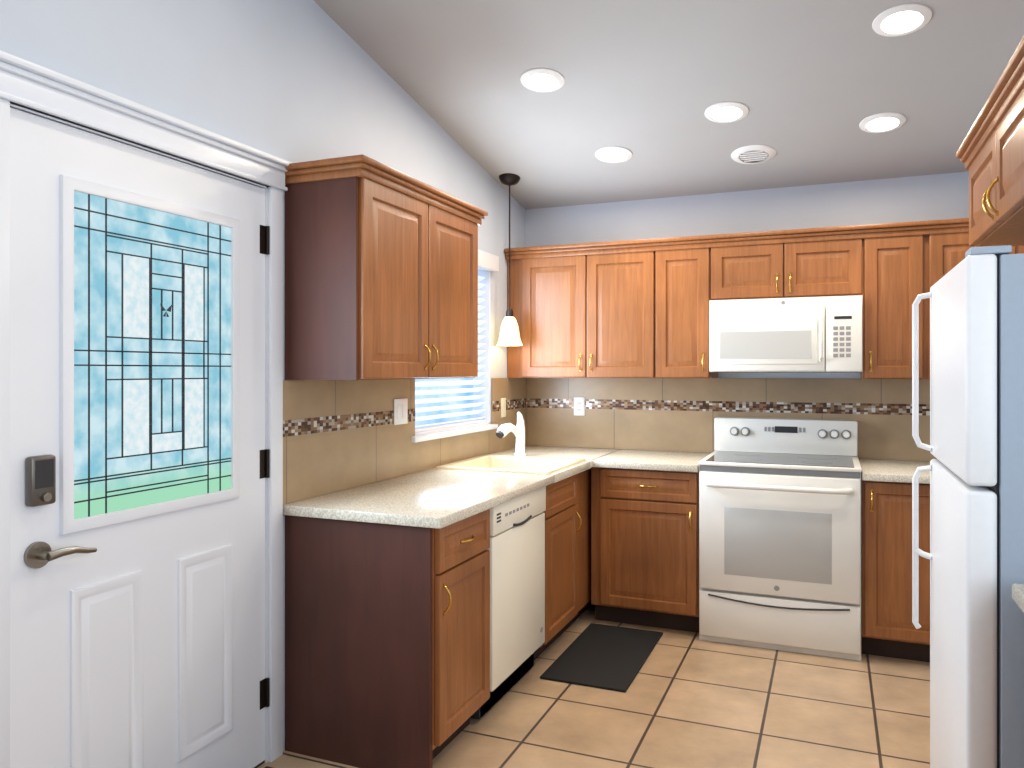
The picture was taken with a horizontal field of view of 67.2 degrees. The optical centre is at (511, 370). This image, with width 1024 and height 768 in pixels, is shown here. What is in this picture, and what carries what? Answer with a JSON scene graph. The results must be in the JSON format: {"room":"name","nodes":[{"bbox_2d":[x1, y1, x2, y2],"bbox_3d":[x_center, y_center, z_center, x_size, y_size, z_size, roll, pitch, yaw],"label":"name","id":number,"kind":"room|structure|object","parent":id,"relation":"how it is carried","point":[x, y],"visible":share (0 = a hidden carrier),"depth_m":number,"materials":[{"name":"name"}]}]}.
{"room":"kitchen","nodes":[
{"label":"kitchen","id":0,"kind":"room"},
{"bbox_2d":[0,0,524,750],"bbox_3d":[-1.243,-0.486,2.016,0.140,3.750,6.600,0,0,23],"label":"wall","id":1,"kind":"structure","parent":0,"point":[298,80],"depth_m":2.75,"materials":[{"name":"paint"}]},
{"bbox_2d":[10,108,269,767],"bbox_3d":[-1.038,0.373,2.305,0.105,2.031,0.935,0,0,23],"label":"entry door","id":2,"kind":"structure","parent":1,"relation":"in","point":[139,463],"depth_m":2.21,"materials":[{"name":"white paint"}]},
{"bbox_2d":[0,50,291,767],"bbox_3d":[-1.095,0.318,2.308,0.190,2.142,1.133,0,0,23],"label":"door frame","id":3,"kind":"structure","parent":1,"relation":"attached to","point":[26,86],"depth_m":2.28,"materials":[{"name":"white paint"}]},
{"bbox_2d":[285,154,487,379],"bbox_3d":[-0.476,-0.355,3.202,0.359,0.779,1.049,0,0,23],"label":"upper cabinet","id":4,"kind":"object","parent":1,"relation":"attached to","point":[381,271],"visible":0.94,"depth_m":2.81,"materials":[{"name":"brown wood"}]},
{"bbox_2d":[283,378,525,503],"bbox_3d":[-0.371,0.261,3.914,0.010,0.450,2.418,0,0,23],"label":"backsplash","id":5,"kind":"structure","parent":1,"relation":"attached to","point":[338,435],"depth_m":3.26,"materials":[{"name":"tile"}]},
{"bbox_2d":[394,398,407,424],"bbox_3d":[-0.511,0.189,3.553,0.008,0.118,0.118,0,0,23],"label":"switch plate","id":6,"kind":"object","parent":5,"relation":"attached to","point":[400,411],"visible":1,"depth_m":3.55,"materials":[{"name":"white plastic"}]},
{"bbox_2d":[501,398,505,416],"bbox_3d":[-0.052,0.224,4.661,0.006,0.116,0.072,0,0,23],"label":"outlet","id":7,"kind":"object","parent":5,"relation":"attached to","point":[503,407],"visible":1,"depth_m":4.66,"materials":[{"name":"beige plastic"}]},
{"bbox_2d":[415,271,489,435],"bbox_3d":[-0.365,-0.164,4.136,0.138,0.955,0.910,0,0,23],"label":"window","id":8,"kind":"structure","parent":1,"relation":"in","point":[485,369],"depth_m":4.52,"materials":[{"name":"white paint"}]},
{"bbox_2d":[415,249,498,431],"bbox_3d":[-0.313,-0.185,4.115,0.120,0.972,0.950,0,0,23],"label":"window blinds","id":9,"kind":"object","parent":8,"relation":"attached to","point":[488,262],"visible":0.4,"depth_m":4.26,"materials":[{"name":"white paint"}]},
{"bbox_2d":[411,424,497,442],"bbox_3d":[-0.297,0.328,4.108,0.064,0.028,0.980,0,0,23],"label":"window sill","id":10,"kind":"structure","parent":1,"relation":"attached to","point":[433,436],"depth_m":4.00,"materials":[{"name":"white paint"}]},
{"bbox_2d":[258,604,929,767],"bbox_3d":[0.228,1.439,1.568,3.520,0.100,6.900,0,0,23],"label":"floor","id":11,"kind":"structure","parent":0,"point":[687,699],"depth_m":3.10,"materials":[{"name":"tile"}]},
{"bbox_2d":[285,509,489,767],"bbox_3d":[-0.455,0.958,2.910,0.622,0.862,0.455,0,0,23],"label":"base cabinet","id":12,"kind":"object","parent":11,"relation":"on","point":[387,645],"depth_m":2.71,"materials":[{"name":"brown wood"}]},
{"bbox_2d":[283,412,614,528],"bbox_3d":[-0.074,0.450,3.790,0.651,0.421,2.418,0,0,23],"label":"countertop","id":13,"kind":"structure","parent":12,"relation":"on","point":[440,497],"depth_m":3.19,"materials":[{"name":"stone"}]},
{"bbox_2d":[436,454,585,509],"bbox_3d":[0.011,0.568,3.996,0.584,0.185,0.614,0,0,23],"label":"sink","id":14,"kind":"object","parent":13,"relation":"in","point":[494,463],"depth_m":4.15,"materials":[{"name":"beige ceramic"}]},
{"bbox_2d":[495,412,526,456],"bbox_3d":[0.001,0.363,4.358,0.108,0.248,0.262,0,0,23],"label":"faucet","id":15,"kind":"object","parent":13,"relation":"on","point":[519,431],"depth_m":4.39,"materials":[{"name":"white"}]},
{"bbox_2d":[470,486,545,719],"bbox_3d":[-0.235,0.949,3.395,0.616,0.840,0.602,0,0,23],"label":"dishwasher","id":16,"kind":"object","parent":11,"relation":"on","point":[517,582],"visible":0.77,"depth_m":3.23,"materials":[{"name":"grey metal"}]},
{"bbox_2d":[534,496,580,659],"bbox_3d":[-0.039,1.039,3.914,0.622,0.700,0.500,0,0,23],"label":"base cabinet","id":17,"kind":"object","parent":11,"relation":"on","point":[562,517],"depth_m":3.80,"materials":[{"name":"brown wood"}]},
{"bbox_2d":[546,476,591,614],"bbox_3d":[0.216,1.039,4.529,0.622,0.700,0.831,0,0,23],"label":"base cabinet","id":18,"kind":"object","parent":11,"relation":"on","point":[572,487],"depth_m":4.19,"materials":[{"name":"brown wood"}]},
{"bbox_2d":[540,623,662,691],"bbox_3d":[0.460,1.383,3.767,0.395,0.012,0.800,0,0,23],"label":"kitchen mat","id":19,"kind":"object","parent":11,"relation":"on","point":[606,657],"visible":1,"depth_m":3.70,"materials":[{"name":"black rubber"}]},
{"bbox_2d":[591,467,698,632],"bbox_3d":[0.816,0.958,4.393,0.582,0.862,0.622,0,0,23],"label":"base cabinet","id":20,"kind":"object","parent":11,"relation":"on","point":[644,547],"depth_m":4.11,"materials":[{"name":"brown wood"}]},
{"bbox_2d":[595,449,710,471],"bbox_3d":[0.822,0.506,4.361,0.549,0.038,0.678,0,0,23],"label":"countertop","id":21,"kind":"structure","parent":20,"relation":"on","point":[680,461],"depth_m":4.17,"materials":[{"name":"stone"}]},
{"bbox_2d":[698,417,861,660],"bbox_3d":[1.419,0.832,4.079,0.766,1.115,0.726,0,0,23],"label":"range","id":22,"kind":"object","parent":11,"relation":"on","point":[779,533],"visible":1,"depth_m":3.83,"materials":[{"name":"white metal"}]},
{"bbox_2d":[861,476,929,661],"bbox_3d":[1.985,0.958,3.909,0.401,0.862,0.622,0,0,23],"label":"base cabinet","id":23,"kind":"object","parent":11,"relation":"on","point":[888,629],"depth_m":3.66,"materials":[{"name":"brown wood"}]},
{"bbox_2d":[859,459,929,483],"bbox_3d":[2.224,0.506,3.795,0.931,0.038,0.651,0,0,23],"label":"countertop","id":24,"kind":"structure","parent":23,"relation":"on","point":[902,471],"depth_m":3.76,"materials":[{"name":"stone"}]},
{"bbox_2d":[912,245,1023,767],"bbox_3d":[1.553,0.545,2.074,0.792,1.687,0.750,0,0,23],"label":"refrigerator","id":25,"kind":"object","parent":11,"relation":"on","point":[975,555],"visible":1,"depth_m":1.85,"materials":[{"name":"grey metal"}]},
{"bbox_2d":[1012,584,1023,612],"bbox_3d":[1.115,0.938,0.800,0.685,0.902,1.820,0,0,23],"label":"countertop","id":26,"kind":"structure","parent":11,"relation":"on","point":[1018,594],"depth_m":1.72,"materials":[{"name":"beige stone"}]},
{"bbox_2d":[313,0,1023,209],"bbox_3d":[0.228,-1.627,1.568,3.520,1.253,6.900,0,0,23],"label":"ceiling","id":27,"kind":"structure","parent":0,"point":[811,85],"depth_m":3.39,"materials":[{"name":"paint"}]},
{"bbox_2d":[496,173,522,345],"bbox_3d":[-0.014,-0.646,4.540,0.156,1.000,0.156,0,0,23],"label":"pendant lamp","id":28,"kind":"object","parent":27,"relation":"hanging from","point":[509,335],"visible":1,"depth_m":4.50,"materials":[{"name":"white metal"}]},
{"bbox_2d":[520,68,564,91],"bbox_3d":[0.136,-1.293,3.445,0.200,0.041,0.197,0,0,23],"label":"ceiling light","id":29,"kind":"object","parent":27,"relation":"attached to","point":[542,80],"visible":1,"depth_m":3.43,"materials":[{"name":"white"}]},
{"bbox_2d":[595,146,631,162],"bbox_3d":[0.546,-1.157,4.144,0.200,0.041,0.197,0,0,23],"label":"ceiling light","id":30,"kind":"object","parent":27,"relation":"attached to","point":[613,154],"visible":1,"depth_m":4.13,"materials":[{"name":"white"}]},
{"bbox_2d":[704,102,748,122],"bbox_3d":[1.006,-1.209,3.620,0.200,0.041,0.197,0,0,23],"label":"ceiling light","id":31,"kind":"object","parent":27,"relation":"attached to","point":[724,112],"visible":1,"depth_m":3.60,"materials":[{"name":"white"}]},
{"bbox_2d":[731,145,776,163],"bbox_3d":[1.265,-1.128,4.037,0.230,0.044,0.227,0,0,23],"label":"ceiling vent","id":32,"kind":"object","parent":27,"relation":"in","point":[753,154],"visible":1,"depth_m":4.02,"materials":[{"name":"white plastic"}]},
{"bbox_2d":[859,112,905,132],"bbox_3d":[1.740,-1.161,3.623,0.200,0.041,0.197,0,0,23],"label":"ceiling light","id":33,"kind":"object","parent":27,"relation":"attached to","point":[883,122],"visible":1,"depth_m":3.61,"materials":[{"name":"white"}]},
{"bbox_2d":[872,3,931,36],"bbox_3d":[1.448,-1.298,2.867,0.200,0.041,0.197,0,0,23],"label":"ceiling light","id":34,"kind":"object","parent":27,"relation":"attached to","point":[901,20],"visible":1,"depth_m":2.85,"materials":[{"name":"white"}]},
{"bbox_2d":[525,172,968,460],"bbox_3d":[1.461,0.089,4.543,3.200,2.600,0.140,0,0,23],"label":"wall","id":35,"kind":"structure","parent":0,"point":[914,198],"depth_m":4.47,"materials":[{"name":"paint"}]},
{"bbox_2d":[504,242,655,377],"bbox_3d":[0.448,-0.339,4.706,0.916,0.768,0.327,0,0,23],"label":"upper cabinet","id":36,"kind":"object","parent":35,"relation":"attached to","point":[579,311],"depth_m":4.54,"materials":[{"name":"brown wood"}]},
{"bbox_2d":[656,238,717,377],"bbox_3d":[1.014,-0.339,4.471,0.308,0.768,0.327,0,0,23],"label":"upper cabinet","id":37,"kind":"object","parent":35,"relation":"attached to","point":[683,265],"depth_m":4.32,"materials":[{"name":"brown wood"}]},
{"bbox_2d":[526,378,936,460],"bbox_3d":[1.436,0.266,4.469,2.903,0.441,0.010,0,0,23],"label":"backsplash","id":38,"kind":"structure","parent":35,"relation":"attached to","point":[671,414],"depth_m":4.59,"materials":[{"name":"tile"}]},
{"bbox_2d":[574,397,584,415],"bbox_3d":[0.425,0.227,4.878,0.072,0.116,0.007,0,0,23],"label":"outlet","id":39,"kind":"object","parent":38,"relation":"attached to","point":[579,406],"visible":1,"depth_m":4.88,"materials":[{"name":"white plastic"}]},
{"bbox_2d":[704,290,867,373],"bbox_3d":[1.489,-0.188,4.209,0.762,0.390,0.444,0,0,23],"label":"microwave","id":40,"kind":"object","parent":35,"relation":"attached to","point":[834,299],"depth_m":4.04,"materials":[{"name":"white plastic"}]},
{"bbox_2d":[712,226,867,297],"bbox_3d":[1.512,-0.554,4.265,0.770,0.338,0.327,0,0,23],"label":"upper cabinet","id":41,"kind":"object","parent":35,"relation":"attached to","point":[785,261],"depth_m":4.09,"materials":[{"name":"brown wood"}]},
{"bbox_2d":[861,222,927,378],"bbox_3d":[2.000,-0.339,4.062,0.288,0.768,0.327,0,0,23],"label":"upper cabinet","id":42,"kind":"object","parent":35,"relation":"attached to","point":[897,255],"depth_m":3.91,"materials":[{"name":"brown wood"}]},
{"bbox_2d":[928,218,1023,378],"bbox_3d":[2.424,-0.339,3.886,0.630,0.768,0.327,0,0,23],"label":"upper cabinet","id":43,"kind":"object","parent":35,"relation":"attached to","point":[948,242],"depth_m":3.83,"materials":[{"name":"brown wood"}]},
{"bbox_3d":[1.584,-0.486,0.844,0.140,3.750,6.600,0,0,23],"label":"wall","id":44,"kind":"structure","parent":0,"visible":0},
{"bbox_2d":[956,37,1023,246],"bbox_3d":[1.635,-0.578,2.040,0.674,0.334,1.018,0,0,23],"label":"upper cabinet","id":45,"kind":"object","parent":44,"relation":"attached to","point":[990,153],"visible":1,"depth_m":2.13,"materials":[{"name":"brown wood"}]}
]}

